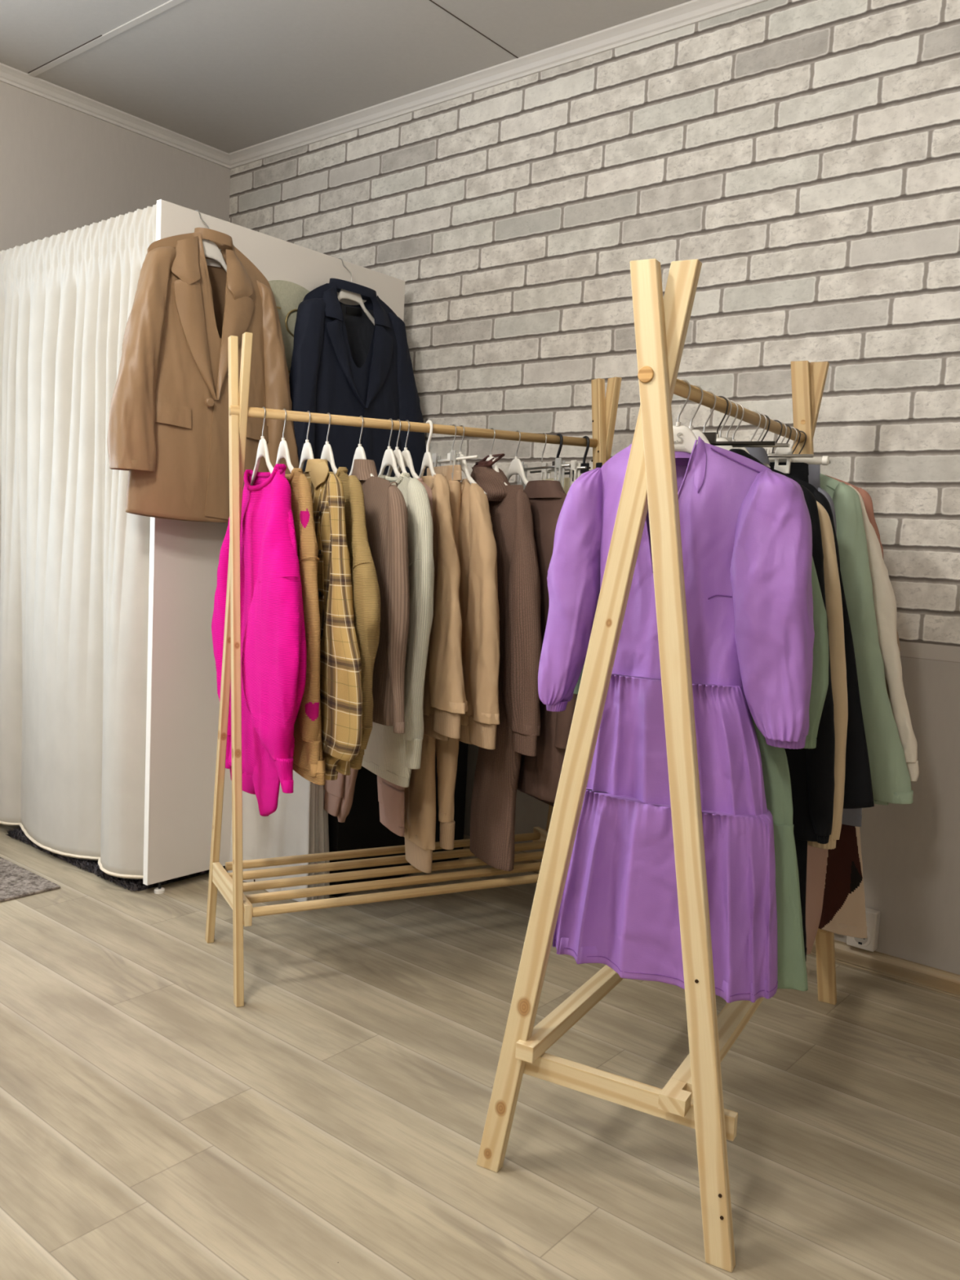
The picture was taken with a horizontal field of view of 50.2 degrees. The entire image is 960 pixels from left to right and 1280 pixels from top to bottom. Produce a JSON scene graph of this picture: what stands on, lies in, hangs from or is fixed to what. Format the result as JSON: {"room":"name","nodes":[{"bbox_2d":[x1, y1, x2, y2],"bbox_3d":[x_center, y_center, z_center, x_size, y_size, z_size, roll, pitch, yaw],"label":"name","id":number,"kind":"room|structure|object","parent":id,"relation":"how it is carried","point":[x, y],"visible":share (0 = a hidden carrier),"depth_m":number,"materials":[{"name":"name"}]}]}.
{"room":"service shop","nodes":[
{"label":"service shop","id":0,"kind":"room"},
{"bbox_2d":[27,35,102,73],"bbox_3d":[-1.459,-2.049,3.585,0.500,0.003,0.004,7,7,39],"label":"trim","id":1,"kind":"structure","parent":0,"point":[100,35],"depth_m":3.57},
{"bbox_2d":[0,81,230,251],"bbox_3d":[-2.853,-0.645,2.648,0.100,2.760,5.200,7,7,39],"label":"wall","id":2,"kind":"structure","parent":0,"point":[63,168],"depth_m":3.97,"materials":[{"name":"beige paint"}]},
{"bbox_2d":[0,62,230,168],"bbox_3d":[-2.732,-1.988,2.480,0.042,0.046,5.200,7,7,39],"label":"trim","id":3,"kind":"structure","parent":2,"relation":"attached to","point":[9,75],"depth_m":4.03,"materials":[{"name":"white paint"}]},
{"bbox_2d":[0,0,692,153],"bbox_3d":[-0.663,-1.804,0.785,5.600,0.100,5.400,7,7,39],"label":"ceiling","id":4,"kind":"structure","parent":0,"point":[227,76],"depth_m":3.46,"materials":[{"name":"white paint"}]},
{"bbox_2d":[27,0,185,76],"bbox_3d":[0.415,-1.816,2.070,5.358,0.005,0.023,7,7,39],"label":"trim","id":5,"kind":"structure","parent":4,"relation":"attached to","point":[171,3],"depth_m":3.41,"materials":[{"name":"white paint"}]},
{"bbox_2d":[429,0,518,57],"bbox_3d":[-0.149,-1.940,3.107,0.004,0.002,0.870,7,7,39],"label":"trim","id":6,"kind":"structure","parent":4,"relation":"attached to","point":[429,0],"depth_m":3.26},
{"bbox_2d":[0,823,959,1279],"bbox_3d":[-0.804,1.041,1.046,5.600,0.100,5.400,7,7,39],"label":"floor","id":7,"kind":"structure","parent":0,"point":[329,1124],"depth_m":2.04,"materials":[{"name":"brown wood"}]},
{"bbox_2d":[0,857,60,902],"bbox_3d":[-1.810,0.738,3.206,0.830,0.008,0.598,7,7,39],"label":"doormat","id":8,"kind":"object","parent":7,"relation":"on","point":[16,882],"visible":1,"depth_m":3.18,"materials":[{"name":"grey carpet"}]},
{"bbox_2d":[5,826,225,891],"bbox_3d":[-1.173,0.714,3.672,0.830,0.033,0.700,7,7,39],"label":"shag rug","id":9,"kind":"object","parent":7,"relation":"on","point":[90,865],"visible":0.16,"depth_m":3.33,"materials":[{"name":"black carpet"}]},
{"bbox_2d":[142,199,404,893],"bbox_3d":[-0.625,-0.264,3.481,0.032,2.070,1.113,7,7,39],"label":"partition panel","id":10,"kind":"object","parent":7,"relation":"on","point":[183,708],"visible":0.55,"depth_m":3.18,"materials":[{"name":"white laminate"}]},
{"bbox_2d":[195,209,226,272],"bbox_3d":[-0.836,-1.161,3.053,0.099,0.240,0.380,7,7,39],"label":"clothes hanger","id":11,"kind":"object","parent":10,"relation":"hanging from","point":[211,251],"visible":0.44,"depth_m":3.03,"materials":[{"name":"plastic"}]},
{"bbox_2d":[106,227,299,522],"bbox_3d":[-0.799,-0.782,3.065,0.120,0.854,0.679,7,7,39],"label":"blazer","id":12,"kind":"object","parent":11,"relation":"hanging from","point":[168,422],"visible":0.81,"depth_m":2.97,"materials":[{"name":"brown fabric"}]},
{"bbox_2d":[267,280,309,376],"bbox_3d":[-0.626,-0.911,3.354,0.012,0.510,0.510,7,7,39],"label":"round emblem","id":13,"kind":"object","parent":10,"relation":"attached to","point":[288,295],"visible":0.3,"depth_m":3.33,"materials":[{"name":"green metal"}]},
{"bbox_2d":[337,257,374,325],"bbox_3d":[-0.471,-1.184,3.497,0.099,0.240,0.380,7,7,39],"label":"clothes hanger","id":14,"kind":"object","parent":10,"relation":"hanging from","point":[344,294],"visible":0.6,"depth_m":3.48,"materials":[{"name":"plastic"}]},
{"bbox_2d":[288,278,427,478],"bbox_3d":[-0.398,-0.807,3.560,0.113,0.807,0.700,7,7,39],"label":"blazer","id":15,"kind":"object","parent":14,"relation":"hanging from","point":[343,363],"visible":0.64,"depth_m":3.47,"materials":[{"name":"fabric"}]},
{"bbox_3d":[-1.370,-1.305,3.357,1.168,0.017,0.018,7,7,39],"label":"curtain rod","id":16,"kind":"object","parent":10,"relation":"attached to","visible":0},
{"bbox_2d":[0,203,156,879],"bbox_3d":[-1.433,-0.310,3.416,1.155,2.038,0.080,7,7,40],"label":"curtain","id":17,"kind":"object","parent":16,"relation":"hanging from","point":[74,565],"visible":0.96,"depth_m":3.33,"materials":[{"name":"white fabric"}]},
{"bbox_2d":[328,740,468,897],"bbox_3d":[-0.390,0.471,3.530,0.400,0.622,0.627,7,7,39],"label":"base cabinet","id":18,"kind":"object","parent":7,"relation":"on","point":[362,828],"visible":0.07,"depth_m":3.29,"materials":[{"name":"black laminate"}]},
{"bbox_2d":[227,769,329,902],"bbox_3d":[-0.638,0.472,3.261,0.416,0.640,0.113,7,7,39],"label":"partition panel","id":19,"kind":"object","parent":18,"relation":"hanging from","point":[299,824],"visible":0.21,"depth_m":3.18,"materials":[{"name":"white"}]},
{"bbox_2d":[204,332,622,1007],"bbox_3d":[-0.148,0.047,2.805,1.108,1.622,0.450,0,6,-27],"label":"clothes rack","id":20,"kind":"object","parent":7,"relation":"on","point":[231,886],"visible":0.73,"depth_m":2.66,"materials":[{"name":"brown wood"}]},
{"bbox_2d":[250,406,273,485],"bbox_3d":[-0.535,-0.481,2.545,0.021,0.195,0.276,0,6,-27],"label":"clothes hanger","id":21,"kind":"object","parent":20,"relation":"hanging from","point":[262,451],"visible":0.81,"depth_m":2.53,"materials":[{"name":"plastic"}]},
{"bbox_2d":[211,463,306,816],"bbox_3d":[-0.570,-0.013,2.584,0.100,0.839,0.872,0,6,-25],"label":"sweater","id":22,"kind":"object","parent":21,"relation":"hanging from","point":[273,650],"visible":0.73,"depth_m":2.33,"materials":[{"name":"pink fabric"}]},
{"bbox_2d":[275,408,293,472],"bbox_3d":[-0.489,-0.481,2.569,0.021,0.195,0.276,0,6,-27],"label":"clothes hanger","id":23,"kind":"object","parent":20,"relation":"hanging from","point":[283,451],"visible":0.59,"depth_m":2.55,"materials":[{"name":"white plastic"}]},
{"bbox_2d":[284,467,325,785],"bbox_3d":[-0.450,-0.055,2.470,0.063,0.710,0.501,0,6,-27],"label":"sweater","id":24,"kind":"object","parent":23,"relation":"hanging from","point":[308,762],"visible":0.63,"depth_m":2.31,"materials":[{"name":"beige fabric"}]},
{"bbox_2d":[298,410,314,469],"bbox_3d":[-0.433,-0.482,2.597,0.021,0.195,0.276,0,6,-27],"label":"clothes hanger","id":25,"kind":"object","parent":20,"relation":"hanging from","point":[307,451],"visible":0.52,"depth_m":2.59,"materials":[{"name":"white plastic"}]},
{"bbox_2d":[302,458,362,780],"bbox_3d":[-0.379,-0.063,2.471,0.066,0.746,0.626,1,6,-23],"label":"shirt","id":26,"kind":"object","parent":25,"relation":"hanging from","point":[340,664],"visible":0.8,"depth_m":2.32,"materials":[{"name":"beige fabric"}]},
{"bbox_2d":[320,412,337,474],"bbox_3d":[-0.386,-0.483,2.621,0.021,0.195,0.276,0,6,-27],"label":"clothes hanger","id":27,"kind":"object","parent":20,"relation":"hanging from","point":[326,454],"visible":0.49,"depth_m":2.60,"materials":[{"name":"white plastic"}]},
{"bbox_2d":[328,466,380,769],"bbox_3d":[-0.342,-0.066,2.513,0.056,0.713,0.505,0,6,-26],"label":"sweater","id":28,"kind":"object","parent":27,"relation":"hanging from","point":[365,585],"visible":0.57,"depth_m":2.33,"materials":[{"name":"yellow fabric"}]},
{"bbox_2d":[348,415,373,476],"bbox_3d":[-0.308,-0.484,2.661,0.021,0.195,0.276,0,6,-27],"label":"clothes hanger","id":29,"kind":"object","parent":20,"relation":"hanging from","point":[359,453],"visible":0.5,"depth_m":2.65,"materials":[{"name":"white plastic"}]},
{"bbox_2d":[351,458,409,733],"bbox_3d":[-0.270,-0.130,2.572,0.064,0.649,0.483,0,6,-27],"label":"sweater","id":30,"kind":"object","parent":29,"relation":"hanging from","point":[386,514],"visible":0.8,"depth_m":2.42,"materials":[{"name":"brown fabric"}]},
{"bbox_2d":[377,418,400,479],"bbox_3d":[-0.235,-0.485,2.698,0.021,0.195,0.276,0,6,-27],"label":"clothes hanger","id":31,"kind":"object","parent":20,"relation":"hanging from","point":[388,459],"visible":0.61,"depth_m":2.68,"materials":[{"name":"white plastic"}]},
{"bbox_2d":[361,472,434,787],"bbox_3d":[-0.236,-0.035,2.678,0.058,0.789,0.484,0,6,-26],"label":"sweater","id":32,"kind":"object","parent":31,"relation":"hanging from","point":[391,756],"visible":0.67,"depth_m":2.49,"materials":[{"name":"beige fabric"}]},
{"bbox_2d":[386,419,410,478],"bbox_3d":[-0.215,-0.485,2.709,0.021,0.195,0.276,0,6,-27],"label":"clothes hanger","id":33,"kind":"object","parent":20,"relation":"hanging from","point":[397,454],"visible":0.55,"depth_m":2.69,"materials":[{"name":"white plastic"}]},
{"bbox_2d":[324,768,358,822],"bbox_3d":[-0.319,0.114,2.905,0.061,0.922,0.577,0,6,-29],"label":"joggers","id":34,"kind":"object","parent":33,"relation":"hanging from","point":[339,793],"visible":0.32,"depth_m":3.06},
{"bbox_2d":[394,419,419,478],"bbox_3d":[-0.193,-0.485,2.720,0.021,0.195,0.276,0,6,-27],"label":"clothes hanger","id":35,"kind":"object","parent":20,"relation":"hanging from","point":[406,454],"visible":0.57,"depth_m":2.69,"materials":[{"name":"white plastic"}]},
{"bbox_2d":[377,478,432,836],"bbox_3d":[-0.223,0.049,2.768,0.045,0.956,0.397,1,6,-23],"label":"sweatshirt","id":36,"kind":"object","parent":35,"relation":"hanging from","point":[391,797],"visible":0.23,"depth_m":2.74,"materials":[{"name":"beige fabric"}]},
{"bbox_2d":[418,420,435,478],"bbox_3d":[-0.136,-0.495,2.748,0.021,0.186,0.210,0,6,-27],"label":"hanger","id":37,"kind":"object","parent":20,"relation":"hanging from","point":[427,461],"visible":0.54,"depth_m":2.73,"materials":[{"name":"white plastic"}]},
{"bbox_2d":[422,474,467,740],"bbox_3d":[-0.133,-0.093,2.696,0.080,0.684,0.453,0,6,-27],"label":"sweatshirt","id":38,"kind":"object","parent":37,"relation":"hanging from","point":[445,700],"visible":0.72,"depth_m":2.57,"materials":[{"name":"beige fabric"}]},
{"bbox_2d":[431,424,478,480],"bbox_3d":[-0.076,-0.507,2.777,0.018,0.155,0.300,0,6,-27],"label":"hanger","id":39,"kind":"object","parent":20,"relation":"hanging from","point":[453,456],"visible":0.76,"depth_m":2.76,"materials":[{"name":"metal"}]},
{"bbox_2d":[404,464,462,873],"bbox_3d":[-0.143,0.069,2.820,0.120,1.093,0.302,0,6,-27],"label":"joggers","id":40,"kind":"object","parent":39,"relation":"hanging from","point":[420,794],"visible":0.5,"depth_m":2.74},
{"bbox_2d":[458,425,486,494],"bbox_3d":[-0.049,-0.487,2.793,0.021,0.195,0.276,0,6,-27],"label":"clothes hanger","id":41,"kind":"object","parent":20,"relation":"hanging from","point":[463,463],"visible":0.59,"depth_m":2.76,"materials":[{"name":"white plastic"}]},
{"bbox_2d":[458,479,499,749],"bbox_3d":[-0.030,-0.080,2.735,0.064,0.701,0.420,1,6,-23],"label":"sweatshirt","id":42,"kind":"object","parent":41,"relation":"hanging from","point":[477,550],"visible":0.73,"depth_m":2.62,"materials":[{"name":"beige fabric"}]},
{"bbox_2d":[485,427,506,484],"bbox_3d":[0.035,-0.488,2.836,0.021,0.195,0.276,0,6,-27],"label":"clothes hanger","id":43,"kind":"object","parent":20,"relation":"hanging from","point":[495,466],"visible":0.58,"depth_m":2.81,"materials":[{"name":"white plastic"}]},
{"bbox_2d":[473,453,504,467],"bbox_3d":[0.019,-0.484,2.843,0.032,0.060,0.154,0,6,-27],"label":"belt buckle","id":44,"kind":"object","parent":43,"relation":"attached to","point":[482,463],"visible":0.64,"depth_m":2.82,"materials":[{"name":"brown leather"}]},
{"bbox_2d":[470,466,542,871],"bbox_3d":[0.047,0.069,2.779,0.099,1.076,0.468,0,6,-27],"label":"brown sweatsuit","id":45,"kind":"object","parent":43,"relation":"hanging from","point":[493,802],"visible":0.83,"depth_m":2.70,"materials":[{"name":"brown fabric"}]},
{"bbox_2d":[506,430,528,485],"bbox_3d":[0.106,-0.489,2.872,0.021,0.195,0.276,0,6,-27],"label":"clothes hanger","id":46,"kind":"object","parent":20,"relation":"hanging from","point":[516,467],"visible":0.56,"depth_m":2.86,"materials":[{"name":"white plastic"}]},
{"bbox_2d":[517,480,577,802],"bbox_3d":[0.165,-0.005,2.739,0.078,0.834,0.409,0,6,-27],"label":"dress","id":47,"kind":"object","parent":46,"relation":"hanging from","point":[539,777],"visible":0.31,"depth_m":2.67,"materials":[{"name":"brown fabric"}]},
{"bbox_2d":[516,432,570,488],"bbox_3d":[0.175,-0.508,2.905,0.018,0.159,0.300,0,6,-27],"label":"hanger","id":48,"kind":"object","parent":20,"relation":"hanging from","point":[561,464],"visible":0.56,"depth_m":2.82,"materials":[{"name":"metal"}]},
{"bbox_2d":[516,788,554,806],"bbox_3d":[0.174,0.022,2.907,0.032,0.854,0.372,0,6,-27],"label":"skirt","id":49,"kind":"object","parent":48,"relation":"hanging from","point":[543,801],"visible":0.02,"depth_m":2.88,"materials":[{"name":"brown fabric"}]},
{"bbox_2d":[529,433,586,488],"bbox_3d":[0.221,-0.508,2.929,0.018,0.164,0.300,0,6,-27],"label":"hanger","id":50,"kind":"object","parent":20,"relation":"hanging from","point":[575,466],"visible":0.59,"depth_m":2.91,"materials":[{"name":"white plastic"}]},
{"bbox_2d":[542,477,569,494],"bbox_3d":[0.210,-0.077,2.950,0.033,0.770,0.205,0,6,-27],"label":"trousers","id":51,"kind":"object","parent":50,"relation":"hanging from","point":[566,480],"visible":0.05,"depth_m":2.87,"materials":[{"name":"beige fabric"}]},
{"bbox_2d":[557,435,602,481],"bbox_3d":[0.301,-0.509,2.970,0.018,0.164,0.280,0,6,-27],"label":"hanger","id":52,"kind":"object","parent":20,"relation":"hanging from","point":[587,464],"visible":0.41,"depth_m":2.96,"materials":[{"name":"black plastic"}]},
{"bbox_2d":[476,258,836,1272],"bbox_3d":[0.511,0.138,2.161,0.476,1.622,1.171,6,6,29],"label":"clothes rack","id":53,"kind":"object","parent":7,"relation":"on","point":[692,1097],"visible":0.81,"depth_m":1.64,"materials":[{"name":"brown wood"}]},
{"bbox_2d":[672,378,697,453],"bbox_3d":[0.341,-0.349,1.759,0.276,0.195,0.024,6,6,29],"label":"clothes hanger","id":54,"kind":"object","parent":53,"relation":"hanging from","point":[684,438],"visible":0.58,"depth_m":1.75,"materials":[{"name":"white plastic"}]},
{"bbox_2d":[537,436,814,1003],"bbox_3d":[0.329,0.117,1.789,0.483,0.931,0.183,6,6,31],"label":"dress","id":55,"kind":"object","parent":54,"relation":"hanging from","point":[745,526],"visible":0.84,"depth_m":1.72,"materials":[{"name":"fabric"}]},
{"bbox_2d":[683,384,710,444],"bbox_3d":[0.376,-0.355,1.821,0.276,0.195,0.021,6,6,29],"label":"clothes hanger","id":56,"kind":"object","parent":53,"relation":"hanging from","point":[697,433],"visible":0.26,"depth_m":1.80,"materials":[{"name":"white plastic"}]},
{"bbox_2d":[573,557,828,991],"bbox_3d":[0.383,0.124,1.852,0.480,0.933,0.076,6,6,28],"label":"dress","id":57,"kind":"object","parent":56,"relation":"hanging from","point":[792,968],"visible":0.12,"depth_m":1.77,"materials":[{"name":"green fabric"}]},
{"bbox_2d":[710,395,733,450],"bbox_3d":[0.455,-0.368,1.962,0.276,0.195,0.021,6,6,29],"label":"clothes hanger","id":58,"kind":"object","parent":53,"relation":"hanging from","point":[718,439],"visible":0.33,"depth_m":1.95,"materials":[{"name":"white plastic"}]},
{"bbox_2d":[728,448,835,844],"bbox_3d":[0.502,0.002,1.952,0.379,0.721,0.051,6,6,29],"label":"garment","id":59,"kind":"object","parent":58,"relation":"hanging from","point":[811,771],"visible":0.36,"depth_m":1.88,"materials":[{"name":"black fabric"}]},
{"bbox_2d":[720,400,741,448],"bbox_3d":[0.489,-0.374,2.023,0.276,0.195,0.021,6,6,29],"label":"clothes hanger","id":60,"kind":"object","parent":53,"relation":"hanging from","point":[731,401],"visible":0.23,"depth_m":2.00,"materials":[{"name":"white plastic"}]},
{"bbox_2d":[807,501,848,849],"bbox_3d":[0.540,0.026,2.018,0.380,0.718,0.041,6,6,30],"label":"garment","id":61,"kind":"object","parent":60,"relation":"hanging from","point":[833,602],"visible":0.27,"depth_m":1.92,"materials":[{"name":"fabric"}]},
{"bbox_2d":[697,390,775,445],"bbox_3d":[0.411,-0.380,1.884,0.264,0.157,0.018,6,6,29],"label":"hanger","id":62,"kind":"object","parent":53,"relation":"hanging from","point":[711,437],"visible":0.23,"depth_m":1.87,"materials":[{"name":"metal"}]},
{"bbox_2d":[726,402,749,453],"bbox_3d":[0.510,-0.378,2.061,0.276,0.195,0.021,6,6,29],"label":"clothes hanger","id":63,"kind":"object","parent":53,"relation":"hanging from","point":[740,405],"visible":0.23,"depth_m":2.04,"materials":[{"name":"white plastic"}]},
{"bbox_2d":[794,477,874,808],"bbox_3d":[0.585,-0.009,2.036,0.421,0.662,0.044,5,6,26],"label":"garment","id":64,"kind":"object","parent":63,"relation":"hanging from","point":[858,790],"visible":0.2,"depth_m":1.97,"materials":[{"name":"black fabric"}]},
{"bbox_2d":[719,397,788,447],"bbox_3d":[0.462,-0.391,1.975,0.264,0.152,0.018,6,6,29],"label":"hanger","id":65,"kind":"object","parent":53,"relation":"hanging from","point":[729,439],"visible":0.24,"depth_m":1.95,"materials":[{"name":"metal"}]},
{"bbox_2d":[794,839,807,960],"bbox_3d":[0.520,0.162,1.978,0.282,0.894,0.023,6,6,28],"label":"trousers","id":66,"kind":"object","parent":65,"relation":"hanging from","point":[801,846],"visible":0.04,"depth_m":1.94,"materials":[{"name":"fabric"}]},
{"bbox_2d":[750,410,770,467],"bbox_3d":[0.576,-0.389,2.179,0.276,0.195,0.021,6,6,29],"label":"clothes hanger","id":67,"kind":"object","parent":53,"relation":"hanging from","point":[757,412],"visible":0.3,"depth_m":2.16,"materials":[{"name":"white plastic"}]},
{"bbox_2d":[745,447,836,535],"bbox_3d":[0.613,-0.102,2.167,0.330,0.603,0.052,6,6,32],"label":"shirt","id":68,"kind":"object","parent":67,"relation":"hanging from","point":[759,453],"visible":0.11,"depth_m":2.14,"materials":[{"name":"fabric"}]},
{"bbox_2d":[772,419,782,453],"bbox_3d":[0.670,-0.427,2.343,0.240,0.152,0.018,6,6,29],"label":"hanger","id":69,"kind":"object","parent":53,"relation":"hanging from","point":[780,422],"visible":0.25,"depth_m":2.33,"materials":[{"name":"metal"}]},
{"bbox_2d":[808,464,862,826],"bbox_3d":[0.742,0.018,2.332,0.303,0.838,0.023,6,6,29],"label":"trousers","id":70,"kind":"object","parent":69,"relation":"hanging from","point":[852,817],"visible":0.08,"depth_m":2.29,"materials":[{"name":"fabric"}]},
{"bbox_2d":[750,413,813,457],"bbox_3d":[0.597,-0.415,2.216,0.244,0.152,0.018,6,6,29],"label":"hanger","id":71,"kind":"object","parent":53,"relation":"hanging from","point":[770,455],"visible":0.14,"depth_m":2.19,"materials":[{"name":"metal"}]},
{"bbox_2d":[805,844,827,954],"bbox_3d":[0.652,0.183,2.224,0.240,0.981,0.023,6,6,29],"label":"trousers","id":72,"kind":"object","parent":71,"relation":"hanging from","point":[816,863],"visible":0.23,"depth_m":2.20,"materials":[{"name":"brown fabric"}]},
{"bbox_2d":[785,423,791,443],"bbox_3d":[0.717,-0.414,2.432,0.276,0.195,0.021,6,6,29],"label":"clothes hanger","id":73,"kind":"object","parent":53,"relation":"hanging from","point":[788,425],"visible":0.1,"depth_m":2.41,"materials":[{"name":"white plastic"}]},
{"bbox_2d":[819,473,913,804],"bbox_3d":[0.806,-0.010,2.385,0.432,0.756,0.084,6,6,29],"label":"blazer","id":74,"kind":"object","parent":73,"relation":"hanging from","point":[891,780],"visible":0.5,"depth_m":2.31,"materials":[{"name":"green fabric"}]},
{"bbox_2d":[786,428,800,453],"bbox_3d":[0.766,-0.422,2.519,0.276,0.195,0.021,6,6,29],"label":"clothes hanger","id":75,"kind":"object","parent":53,"relation":"hanging from","point":[796,428],"visible":0.18,"depth_m":2.50,"materials":[{"name":"white plastic"}]},
{"bbox_2d":[884,628,900,713],"bbox_3d":[0.833,-0.097,2.488,0.378,0.610,0.038,6,6,32],"label":"cardigan","id":76,"kind":"object","parent":75,"relation":"hanging from","point":[898,640],"visible":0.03,"depth_m":2.40,"materials":[{"name":"beige fabric"}]},
{"bbox_2d":[791,426,797,448],"bbox_3d":[0.748,-0.419,2.487,0.276,0.195,0.021,6,6,29],"label":"clothes hanger","id":77,"kind":"object","parent":53,"relation":"hanging from","point":[791,427],"visible":0.17,"depth_m":2.47,"materials":[{"name":"white plastic"}]},
{"bbox_2d":[822,473,919,781],"bbox_3d":[0.846,-0.044,2.456,0.441,0.709,0.054,6,6,32],"label":"sweater","id":78,"kind":"object","parent":77,"relation":"hanging from","point":[884,598],"visible":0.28,"depth_m":2.37,"materials":[{"name":"beige fabric"}]},
{"bbox_2d":[760,414,829,474],"bbox_3d":[0.602,-0.429,2.243,0.317,0.129,0.028,6,6,29],"label":"hanger","id":79,"kind":"object","parent":53,"relation":"hanging from","point":[824,460],"visible":0.4,"depth_m":2.20,"materials":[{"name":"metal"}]},
{"bbox_2d":[768,462,808,483],"bbox_3d":[0.649,-0.027,2.246,0.213,0.716,0.023,6,6,29],"label":"trousers","id":80,"kind":"object","parent":79,"relation":"hanging from","point":[800,471],"visible":0.05,"depth_m":2.20,"materials":[{"name":"black fabric"}]},
{"bbox_2d":[791,431,806,453],"bbox_3d":[0.799,-0.428,2.579,0.276,0.195,0.021,6,6,29],"label":"clothes hanger","id":81,"kind":"object","parent":53,"relation":"hanging from","point":[800,431],"visible":0.15,"depth_m":2.56,"materials":[{"name":"white plastic"}]},
{"bbox_2d":[826,475,883,558],"bbox_3d":[0.855,-0.070,2.561,0.351,0.679,0.031,6,6,27],"label":"jacket","id":82,"kind":"object","parent":81,"relation":"hanging from","point":[868,502],"visible":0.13,"depth_m":2.49,"materials":[{"name":"fabric"}]},
{"bbox_2d":[771,422,831,463],"bbox_3d":[0.690,-0.431,2.384,0.244,0.152,0.018,6,6,29],"label":"hanger","id":83,"kind":"object","parent":53,"relation":"hanging from","point":[784,424],"visible":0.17,"depth_m":2.37,"materials":[{"name":"metal"}]},
{"bbox_2d":[817,824,866,938],"bbox_3d":[0.765,0.172,2.382,0.338,0.999,0.034,6,6,29],"label":"garment","id":84,"kind":"object","parent":83,"relation":"hanging from","point":[843,913],"visible":0.25,"depth_m":2.35,"materials":[{"name":"brown fabric"}]},
{"bbox_2d":[229,0,959,974],"bbox_3d":[0.950,-0.485,2.960,5.600,2.760,0.100,7,7,39],"label":"wall","id":85,"kind":"structure","parent":0,"point":[806,153],"depth_m":3.01,"materials":[{"name":"white brick"}]},
{"bbox_2d":[228,0,768,168],"bbox_3d":[0.971,-1.832,2.781,5.400,0.046,0.042,7,7,39],"label":"trim","id":86,"kind":"structure","parent":85,"relation":"attached to","point":[694,11],"depth_m":3.50,"materials":[{"name":"white paint"}]},
{"bbox_2d":[462,834,959,998],"bbox_3d":[1.327,0.921,2.643,4.150,0.057,0.019,7,7,39],"label":"baseboard","id":87,"kind":"structure","parent":85,"relation":"attached to","point":[939,980],"depth_m":2.79,"materials":[{"name":"brown wood"}]},
{"bbox_2d":[846,907,879,951],"bbox_3d":[1.063,0.799,2.840,0.076,0.109,0.040,7,7,39],"label":"power socket","id":88,"kind":"object","parent":85,"relation":"attached to","point":[873,916],"visible":0.54,"depth_m":2.81,"materials":[{"name":"plastic"}]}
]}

